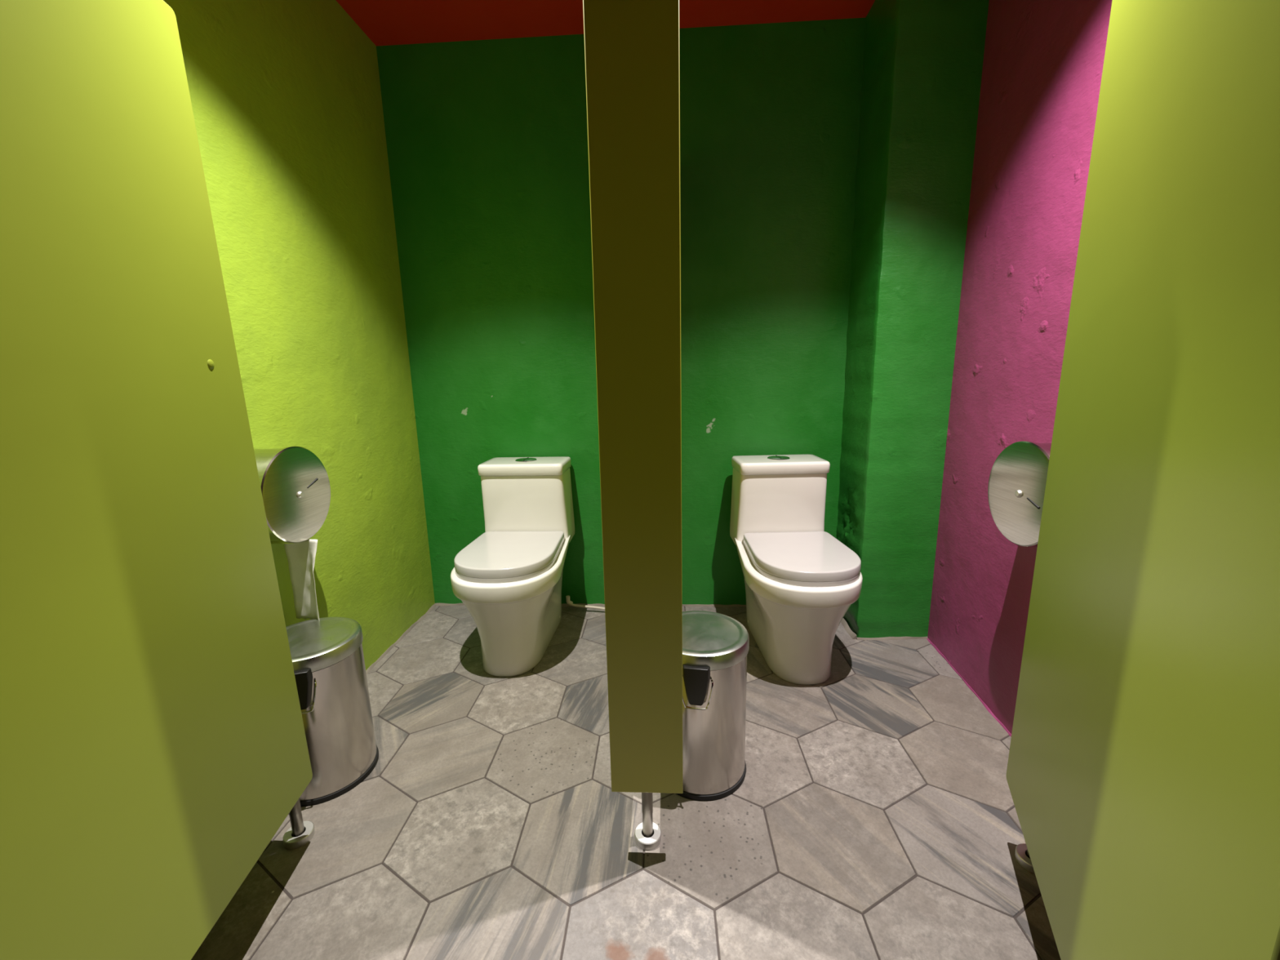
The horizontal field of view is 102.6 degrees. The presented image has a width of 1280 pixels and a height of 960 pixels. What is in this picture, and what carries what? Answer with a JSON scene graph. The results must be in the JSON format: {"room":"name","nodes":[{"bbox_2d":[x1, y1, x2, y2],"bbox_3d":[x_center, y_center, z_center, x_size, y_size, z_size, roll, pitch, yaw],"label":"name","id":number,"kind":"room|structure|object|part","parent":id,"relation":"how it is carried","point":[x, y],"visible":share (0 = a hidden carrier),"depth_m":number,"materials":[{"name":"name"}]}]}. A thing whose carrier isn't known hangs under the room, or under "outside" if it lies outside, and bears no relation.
{"room":"public restroom","nodes":[
{"label":"public restroom","id":0,"kind":"room"},
{"bbox_2d":[163,0,435,670],"bbox_3d":[-1.137,-0.175,0.385,0.100,2.400,3.904,-1,11,3],"label":"wall","id":1,"kind":"structure","parent":0,"point":[286,98],"depth_m":1.65,"materials":[{"name":"paint"}]},
{"bbox_2d":[253,446,330,543],"bbox_3d":[-0.965,0.040,1.375,0.126,0.258,0.258,-1,11,3],"label":"dispenser","id":2,"kind":"object","parent":1,"relation":"attached to","point":[295,483],"visible":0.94,"depth_m":1.35,"materials":[{"name":"metal"}]},
{"bbox_2d":[284,539,319,620],"bbox_3d":[-0.926,0.280,1.428,0.106,0.236,0.036,4,12,23],"label":"toilet paper","id":3,"kind":"object","parent":2,"relation":"hanging from","point":[301,556],"visible":0.94,"depth_m":1.43,"materials":[{"name":"white paper"}]},
{"bbox_2d":[282,798,315,849],"bbox_3d":[-0.913,-0.052,1.020,0.272,1.800,0.061,-1,11,3],"label":"post","id":4,"kind":"object","parent":1,"relation":"attached to","point":[300,837],"visible":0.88,"depth_m":1.17,"materials":[{"name":"silver metal"}]},
{"bbox_2d":[0,0,312,959],"bbox_3d":[-0.734,0.003,0.698,0.034,1.498,0.695,-3,11,-6],"label":"door","id":5,"kind":"structure","parent":4,"relation":"attached to","point":[153,747],"depth_m":0.72,"materials":[{"name":"yellow paint"}]},
{"bbox_3d":[-0.791,0.747,1.173,0.024,0.153,0.024,-1,11,3],"label":"leg","id":6,"kind":"part","parent":4,"relation":"part of","materials":[{"name":"metal"}]},
{"bbox_2d":[365,604,435,674],"bbox_3d":[-0.993,0.711,1.781,0.015,0.012,1.304,-1,11,3],"label":"trim","id":7,"kind":"structure","parent":1,"relation":"attached to","point":[433,606],"depth_m":2.10,"materials":[{"name":"grey tile"}]},
{"bbox_2d":[336,0,875,45],"bbox_3d":[0.039,-1.364,0.084,2.305,0.100,3.704,-1,11,3],"label":"ceiling","id":8,"kind":"structure","parent":0,"point":[384,22],"depth_m":1.83,"materials":[{"name":"red paint"}]},
{"bbox_2d":[376,17,865,604],"bbox_3d":[0.163,-0.560,2.181,2.305,2.400,0.100,-1,11,3],"label":"wall","id":9,"kind":"structure","parent":0,"point":[486,140],"depth_m":2.08,"materials":[{"name":"green paint"}]},
{"bbox_2d":[434,603,746,607],"bbox_3d":[-0.051,0.576,2.362,1.835,0.011,0.013,-1,11,3],"label":"trim","id":10,"kind":"structure","parent":9,"relation":"attached to","point":[437,604],"depth_m":2.35,"materials":[{"name":"grey tile"}]},
{"bbox_2d":[191,604,1061,959],"bbox_3d":[0.008,0.970,0.553,2.185,0.060,3.744,-1,11,3],"label":"floor","id":11,"kind":"structure","parent":0,"point":[873,815],"depth_m":1.18,"materials":[{"name":"tile"}]},
{"bbox_2d":[285,617,378,806],"bbox_3d":[-0.851,0.595,1.358,0.246,0.398,0.246,5,13,27],"label":"pedal bin","id":12,"kind":"object","parent":11,"relation":"on","point":[326,653],"visible":0.59,"depth_m":1.29,"materials":[{"name":"silver metal"}]},
{"bbox_3d":[-0.813,0.522,1.223,0.081,0.073,0.017,-5,12,-18],"label":"wire handle","id":13,"kind":"part","parent":12,"relation":"part of","materials":[{"name":"silver metal"}]},
{"bbox_3d":[-0.855,0.421,1.323,0.245,0.044,0.245,-5,12,-18],"label":"lid","id":14,"kind":"part","parent":12,"relation":"part of","materials":[{"name":"metal"}]},
{"bbox_2d":[450,456,574,676],"bbox_3d":[-0.479,0.302,1.991,0.387,0.710,0.644,-1,11,3],"label":"toilet","id":15,"kind":"object","parent":11,"relation":"on","point":[508,579],"visible":1,"depth_m":1.88,"materials":[{"name":"ceramic"}]},
{"bbox_3d":[-0.484,0.267,1.900,0.351,0.033,0.430,-1,11,3],"label":"seat lid","id":16,"kind":"part","parent":15,"relation":"part of","materials":[{"name":"white plastic"}]},
{"bbox_3d":[-0.483,0.294,1.906,0.349,0.022,0.429,-1,11,3],"label":"seat","id":17,"kind":"part","parent":15,"relation":"part of","materials":[{"name":"white plastic"}]},
{"bbox_3d":[-0.475,0.459,2.020,0.387,0.390,0.640,-1,11,3],"label":"bowl","id":18,"kind":"part","parent":15,"relation":"part of","materials":[{"name":"ceramic"}]},
{"bbox_3d":[-0.474,-0.059,2.137,0.345,0.044,0.216,-1,11,3],"label":"tank lid","id":19,"kind":"part","parent":15,"relation":"part of","materials":[{"name":"ceramic"}]},
{"bbox_3d":[-0.470,0.109,2.175,0.353,0.296,0.204,-1,11,3],"label":"tank","id":20,"kind":"part","parent":15,"relation":"part of","materials":[{"name":"ceramic"}]},
{"bbox_2d":[565,595,604,609],"bbox_3d":[-0.143,0.554,2.296,0.377,0.070,0.045,-1,11,0],"label":"hose","id":21,"kind":"object","parent":11,"relation":"on","point":[569,602],"visible":0.57,"depth_m":2.30,"materials":[{"name":"white plastic"}]},
{"bbox_2d":[582,0,683,850],"bbox_3d":[0.033,-0.181,1.570,0.154,1.800,1.257,-1,11,3],"label":"wall","id":22,"kind":"structure","parent":11,"relation":"on","point":[632,46],"depth_m":0.93,"materials":[{"name":"laminate"}]},
{"bbox_3d":[0.017,0.734,1.153,0.024,0.153,0.024,-1,11,3],"label":"leg","id":23,"kind":"part","parent":22,"relation":"part of","materials":[{"name":"metal"}]},
{"bbox_2d":[675,610,749,800],"bbox_3d":[0.158,0.575,1.350,0.246,0.398,0.246,-8,13,-31],"label":"pedal bin","id":24,"kind":"object","parent":11,"relation":"on","point":[716,646],"visible":0.63,"depth_m":1.25,"materials":[{"name":"silver metal"}]},
{"bbox_3d":[0.132,0.505,1.211,0.081,0.073,0.017,1,11,11],"label":"wire handle","id":25,"kind":"part","parent":24,"relation":"part of","materials":[{"name":"silver metal"}]},
{"bbox_3d":[0.154,0.402,1.315,0.245,0.044,0.245,1,11,11],"label":"lid","id":26,"kind":"part","parent":24,"relation":"part of","materials":[{"name":"metal"}]},
{"bbox_2d":[729,453,862,684],"bbox_3d":[0.563,0.297,1.906,0.387,0.710,0.644,-1,11,0],"label":"toilet","id":27,"kind":"object","parent":11,"relation":"on","point":[801,581],"visible":1,"depth_m":1.79,"materials":[{"name":"ceramic"}]},
{"bbox_3d":[0.558,0.104,2.090,0.353,0.296,0.204,-1,11,0],"label":"tank","id":28,"kind":"part","parent":27,"relation":"part of","materials":[{"name":"ceramic"}]},
{"bbox_3d":[0.554,-0.064,2.053,0.345,0.044,0.216,-1,11,0],"label":"tank lid","id":29,"kind":"part","parent":27,"relation":"part of","materials":[{"name":"ceramic"}]},
{"bbox_3d":[0.566,0.454,1.935,0.387,0.390,0.640,-1,11,0],"label":"bowl","id":30,"kind":"part","parent":27,"relation":"part of","materials":[{"name":"ceramic"}]},
{"bbox_3d":[0.573,0.289,1.821,0.349,0.022,0.429,-1,11,0],"label":"seat","id":31,"kind":"part","parent":27,"relation":"part of","materials":[{"name":"white plastic"}]},
{"bbox_3d":[0.572,0.262,1.816,0.351,0.033,0.430,-1,11,0],"label":"seat lid","id":32,"kind":"part","parent":27,"relation":"part of","materials":[{"name":"white plastic"}]},
{"bbox_2d":[835,0,989,637],"bbox_3d":[0.992,-0.529,1.938,0.324,2.300,0.301,-1,11,3],"label":"wall pier","id":33,"kind":"object","parent":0,"point":[922,62],"visible":0.88,"depth_m":1.80,"materials":[{"name":"green paint"}]},
{"bbox_2d":[840,617,856,639],"bbox_3d":[0.853,0.592,2.171,0.019,0.018,0.299,-1,11,3],"label":"trim","id":34,"kind":"structure","parent":33,"relation":"attached to","point":[853,635],"depth_m":2.09,"materials":[{"name":"grey tile"}]},
{"bbox_2d":[856,636,928,640],"bbox_3d":[0.993,0.624,2.018,0.277,0.010,0.011,-1,11,1],"label":"trim","id":35,"kind":"structure","parent":33,"relation":"attached to","point":[885,637],"depth_m":2.02,"materials":[{"name":"grey tile"}]},
{"bbox_2d":[927,0,1112,733],"bbox_3d":[1.080,-0.145,0.130,0.255,2.350,3.425,-1,11,3],"label":"wall","id":36,"kind":"structure","parent":0,"point":[1043,61],"depth_m":1.49,"materials":[{"name":"paint"}]},
{"bbox_2d":[927,638,1011,737],"bbox_3d":[1.073,0.715,1.557,0.007,0.008,0.942,0,11,7],"label":"trim","id":37,"kind":"structure","parent":36,"relation":"attached to","point":[928,640],"depth_m":1.68,"materials":[{"name":"paint"}]},
{"bbox_2d":[987,440,1051,546],"bbox_3d":[0.982,0.033,1.260,0.110,0.258,0.258,-1,11,3],"label":"dispenser","id":38,"kind":"object","parent":36,"relation":"attached to","point":[1017,480],"visible":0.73,"depth_m":1.26,"materials":[{"name":"metal"}]},
{"bbox_2d":[1014,843,1035,874],"bbox_3d":[0.893,-0.068,0.914,0.211,1.800,0.061,-1,11,3],"label":"post","id":39,"kind":"object","parent":36,"relation":"attached to","point":[1024,860],"visible":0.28,"depth_m":1.09,"materials":[{"name":"silver metal"}]},
{"bbox_3d":[0.835,0.732,1.077,0.024,0.153,0.024,-1,11,3],"label":"leg","id":40,"kind":"part","parent":39,"relation":"part of","materials":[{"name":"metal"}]},
{"bbox_2d":[1006,0,1279,959],"bbox_3d":[0.648,-0.018,0.657,0.027,1.498,0.753,4,12,25],"label":"door","id":41,"kind":"structure","parent":39,"relation":"attached to","point":[1143,771],"depth_m":0.58,"materials":[{"name":"yellow paint"}]}
]}

